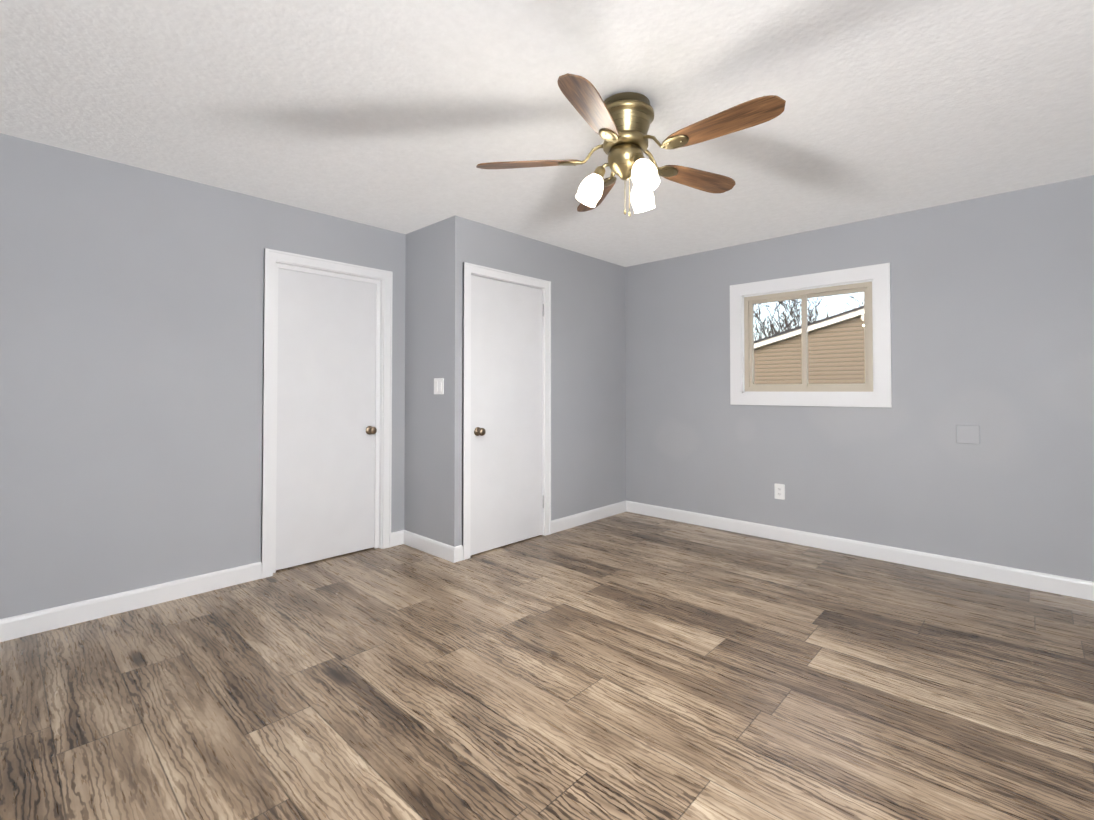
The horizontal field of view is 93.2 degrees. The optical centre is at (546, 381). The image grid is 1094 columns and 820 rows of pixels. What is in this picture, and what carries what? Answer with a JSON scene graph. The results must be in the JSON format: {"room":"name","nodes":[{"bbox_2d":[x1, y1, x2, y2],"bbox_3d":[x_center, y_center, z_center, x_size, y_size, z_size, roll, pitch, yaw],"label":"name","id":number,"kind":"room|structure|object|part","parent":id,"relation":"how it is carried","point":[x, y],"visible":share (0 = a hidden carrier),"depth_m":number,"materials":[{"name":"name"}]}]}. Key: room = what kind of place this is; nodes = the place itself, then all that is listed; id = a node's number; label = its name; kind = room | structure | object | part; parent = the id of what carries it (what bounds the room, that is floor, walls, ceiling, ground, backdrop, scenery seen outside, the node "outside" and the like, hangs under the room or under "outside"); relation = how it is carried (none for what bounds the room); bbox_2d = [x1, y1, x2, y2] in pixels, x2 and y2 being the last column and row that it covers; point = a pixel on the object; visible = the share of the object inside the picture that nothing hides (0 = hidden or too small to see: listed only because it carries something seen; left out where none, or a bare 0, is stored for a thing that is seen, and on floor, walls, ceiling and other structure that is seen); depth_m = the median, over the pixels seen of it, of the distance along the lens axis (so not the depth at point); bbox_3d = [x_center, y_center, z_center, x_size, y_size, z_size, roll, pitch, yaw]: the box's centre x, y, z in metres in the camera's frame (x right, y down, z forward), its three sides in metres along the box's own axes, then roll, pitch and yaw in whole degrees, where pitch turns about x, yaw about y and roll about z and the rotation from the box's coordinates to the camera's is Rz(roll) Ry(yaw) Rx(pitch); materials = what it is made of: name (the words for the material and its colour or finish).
{"room":"empty bedroom","nodes":[
{"label":"empty bedroom","id":0,"kind":"room"},
{"bbox_2d":[0,133,405,618],"bbox_3d":[-1.430,0.043,3.845,0.120,2.440,5.210,-1,-1,43],"label":"wall","id":1,"kind":"structure","parent":0,"point":[131,350],"depth_m":2.85,"materials":[{"name":"paint"}]},
{"bbox_2d":[0,562,261,641],"bbox_3d":[-2.453,1.190,2.635,0.014,0.105,1.835,-1,-1,43],"label":"baseboard","id":2,"kind":"structure","parent":1,"relation":"attached to","point":[22,625],"depth_m":2.79,"materials":[{"name":"white wood"}]},
{"bbox_2d":[276,268,376,569],"bbox_3d":[-1.543,0.235,3.680,0.106,2.035,0.760,-1,-1,43],"label":"bedroom door","id":3,"kind":"structure","parent":1,"relation":"in","point":[325,479],"depth_m":3.67,"materials":[{"name":"paint"}]},
{"bbox_2d":[261,248,392,578],"bbox_3d":[-1.556,0.202,3.692,0.142,2.117,0.910,-1,-1,43],"label":"door frame","id":4,"kind":"structure","parent":1,"relation":"attached to","point":[271,257],"depth_m":3.62,"materials":[{"name":"white wood"}]},
{"bbox_2d":[391,530,403,546],"bbox_3d":[-1.161,1.214,4.014,0.014,0.105,0.125,-1,-1,43],"label":"baseboard","id":5,"kind":"structure","parent":1,"relation":"attached to","point":[397,537],"depth_m":4.01,"materials":[{"name":"white wood"}]},
{"bbox_2d":[404,219,446,543],"bbox_3d":[-0.888,0.045,3.933,0.550,2.440,0.100,-1,-1,43],"label":"wall","id":6,"kind":"structure","parent":0,"point":[425,366],"depth_m":3.89,"materials":[{"name":"paint"}]},
{"bbox_2d":[404,530,455,562],"bbox_3d":[-0.886,1.211,3.832,0.664,0.105,0.014,-1,-1,43],"label":"baseboard","id":7,"kind":"structure","parent":6,"relation":"attached to","point":[433,547],"depth_m":3.79,"materials":[{"name":"white wood"}]},
{"bbox_2d":[434,378,443,394],"bbox_3d":[-0.792,0.032,3.766,0.118,0.118,0.012,-1,-1,43],"label":"switch","id":8,"kind":"object","parent":6,"relation":"attached to","point":[438,385],"visible":1,"depth_m":3.75,"materials":[{"name":"white plastic"}]},
{"bbox_2d":[446,215,625,546],"bbox_3d":[0.033,0.054,4.440,0.100,2.440,2.100,-1,-1,43],"label":"wall","id":9,"kind":"structure","parent":0,"point":[588,398],"depth_m":4.55,"materials":[{"name":"paint"}]},
{"bbox_2d":[456,545,462,561],"bbox_3d":[-0.622,1.208,3.639,0.014,0.105,0.065,-1,-1,43],"label":"baseboard","id":10,"kind":"structure","parent":9,"relation":"attached to","point":[459,552],"depth_m":3.64,"materials":[{"name":"white wood"}]},
{"bbox_2d":[462,262,550,559],"bbox_3d":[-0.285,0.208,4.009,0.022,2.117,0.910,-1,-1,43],"label":"door frame","id":11,"kind":"structure","parent":9,"relation":"attached to","point":[469,269],"depth_m":3.73,"materials":[{"name":"white wood"}]},
{"bbox_2d":[470,275,543,555],"bbox_3d":[-0.281,0.241,4.012,0.106,2.035,0.770,-1,-1,43],"label":"closet door","id":12,"kind":"structure","parent":9,"relation":"in","point":[506,413],"depth_m":3.99,"materials":[{"name":"paint"}]},
{"bbox_2d":[551,501,625,533],"bbox_3d":[0.408,1.226,4.737,0.014,0.105,1.125,-1,-1,43],"label":"baseboard","id":13,"kind":"structure","parent":9,"relation":"attached to","point":[570,521],"depth_m":4.68,"materials":[{"name":"white wood"}]},
{"bbox_2d":[0,512,1093,819],"bbox_3d":[-0.121,1.292,2.596,6.270,0.100,5.210,-1,-1,43],"label":"floor","id":14,"kind":"structure","parent":0,"point":[628,666],"depth_m":2.05,"materials":[{"name":"brown wood"}]},
{"bbox_2d":[0,0,1093,266],"bbox_3d":[0.346,-1.255,2.201,4.990,0.100,5.210,-1,-1,43],"label":"ceiling","id":15,"kind":"structure","parent":0,"point":[402,116],"depth_m":2.21,"materials":[{"name":"paint"}]},
{"bbox_2d":[476,73,785,216],"bbox_3d":[0.385,-0.956,2.211,1.214,0.497,1.263,-1,-1,43],"label":"fan","id":16,"kind":"object","parent":15,"relation":"hanging from","point":[619,123],"visible":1,"depth_m":2.15,"materials":[{"name":"brown wood"}]},
{"bbox_3d":[-0.083,-0.968,2.297,0.474,0.034,0.126,0,-1,7],"label":"blade","id":17,"kind":"part","parent":16,"relation":"part of","materials":[{"name":"brown wood"}]},
{"bbox_3d":[0.164,-0.976,1.860,0.126,0.034,0.474,0,-1,25],"label":"blade","id":18,"kind":"part","parent":16,"relation":"part of","materials":[{"name":"brown wood"}]},
{"bbox_3d":[0.185,-0.842,2.270,0.120,0.141,0.115,-1,-1,43],"label":"lamp shade","id":19,"kind":"part","parent":16,"relation":"part of","materials":[{"name":"white glass"}]},
{"bbox_3d":[0.257,-0.962,2.667,0.126,0.034,0.474,0,-1,-11],"label":"blade","id":20,"kind":"part","parent":16,"relation":"part of","materials":[{"name":"brown wood"}]},
{"bbox_3d":[0.238,-0.922,2.261,0.079,0.069,0.066,-1,-1,43],"label":"light arm","id":21,"kind":"part","parent":16,"relation":"part of"},
{"bbox_3d":[0.349,-0.802,2.248,0.059,0.190,0.046,-1,-1,43],"label":"pull chain","id":22,"kind":"part","parent":16,"relation":"part of","materials":[{"name":"gold metal"}]},
{"bbox_3d":[0.376,-0.924,2.150,0.082,0.069,0.059,-1,-1,43],"label":"light arm","id":23,"kind":"part","parent":16,"relation":"part of"},
{"bbox_3d":[0.440,-0.840,2.369,0.106,0.141,0.124,-1,-1,43],"label":"lamp shade","id":24,"kind":"part","parent":16,"relation":"part of","materials":[{"name":"white glass"}]},
{"bbox_3d":[0.399,-0.845,2.099,0.122,0.141,0.112,-1,-1,43],"label":"lamp shade","id":25,"kind":"part","parent":16,"relation":"part of","materials":[{"name":"white glass"}]},
{"bbox_3d":[0.714,-0.965,2.459,0.474,0.034,0.126,1,-1,-29],"label":"blade","id":26,"kind":"part","parent":16,"relation":"part of","materials":[{"name":"brown wood"}]},
{"bbox_3d":[0.656,-0.974,1.960,0.474,0.034,0.126,-1,-1,43],"label":"blade","id":27,"kind":"part","parent":16,"relation":"part of","materials":[{"name":"brown wood"}]},
{"bbox_2d":[625,175,1093,581],"bbox_3d":[2.087,0.047,4.036,4.750,2.440,0.120,-1,-1,43],"label":"wall","id":28,"kind":"structure","parent":0,"point":[992,316],"depth_m":3.52,"materials":[{"name":"paint"}]},
{"bbox_2d":[774,483,784,499],"bbox_3d":[1.864,0.879,4.143,0.080,0.122,0.009,-1,-1,43],"label":"electrical outlet","id":29,"kind":"object","parent":28,"relation":"attached to","point":[779,489],"depth_m":4.14,"materials":[{"name":"white plastic"}]},
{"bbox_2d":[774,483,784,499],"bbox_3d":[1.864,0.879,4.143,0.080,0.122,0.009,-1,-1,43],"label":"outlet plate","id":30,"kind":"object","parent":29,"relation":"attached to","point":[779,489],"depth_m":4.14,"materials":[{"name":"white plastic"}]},
{"bbox_2d":[730,263,891,407],"bbox_3d":[2.037,-0.323,4.077,1.160,1.020,0.138,-1,-1,43],"label":"window","id":31,"kind":"structure","parent":28,"relation":"in","point":[803,296],"depth_m":3.99,"materials":[{"name":"beige plastic"}]},
{"bbox_2d":[626,501,1093,600],"bbox_3d":[2.278,1.210,3.745,4.100,0.105,0.014,-1,-1,43],"label":"baseboard","id":32,"kind":"structure","parent":28,"relation":"attached to","point":[1066,586],"depth_m":3.62,"materials":[{"name":"white wood"}]},
{"bbox_2d":[956,425,979,443],"bbox_3d":[2.723,0.340,3.343,0.120,0.120,0.013,-1,-1,43],"label":"wall plate","id":33,"kind":"object","parent":28,"relation":"attached to","point":[967,434],"depth_m":3.34,"materials":[{"name":"grey plastic"}]},
{"label":"outside","id":34,"kind":"structure","parent":0,"visible":0},
{"bbox_3d":[32.410,2.459,34.266,120.000,0.150,85.500,-1,-1,43],"label":"lawn","id":35,"kind":"structure","parent":34,"visible":0},
{"bbox_2d":[754,292,863,340],"bbox_3d":[13.323,-2.097,30.546,18.525,8.874,14.710,-1,-1,43],"label":"trees","id":36,"kind":"object","parent":35,"relation":"on","point":[786,318],"depth_m":26.99,"materials":[{"name":"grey plant"}]},
{"bbox_2d":[754,306,864,383],"bbox_3d":[13.594,-0.218,12.773,38.800,5.234,9.400,-1,-1,43],"label":"house","id":37,"kind":"structure","parent":35,"relation":"on","point":[836,365],"depth_m":12.92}
]}

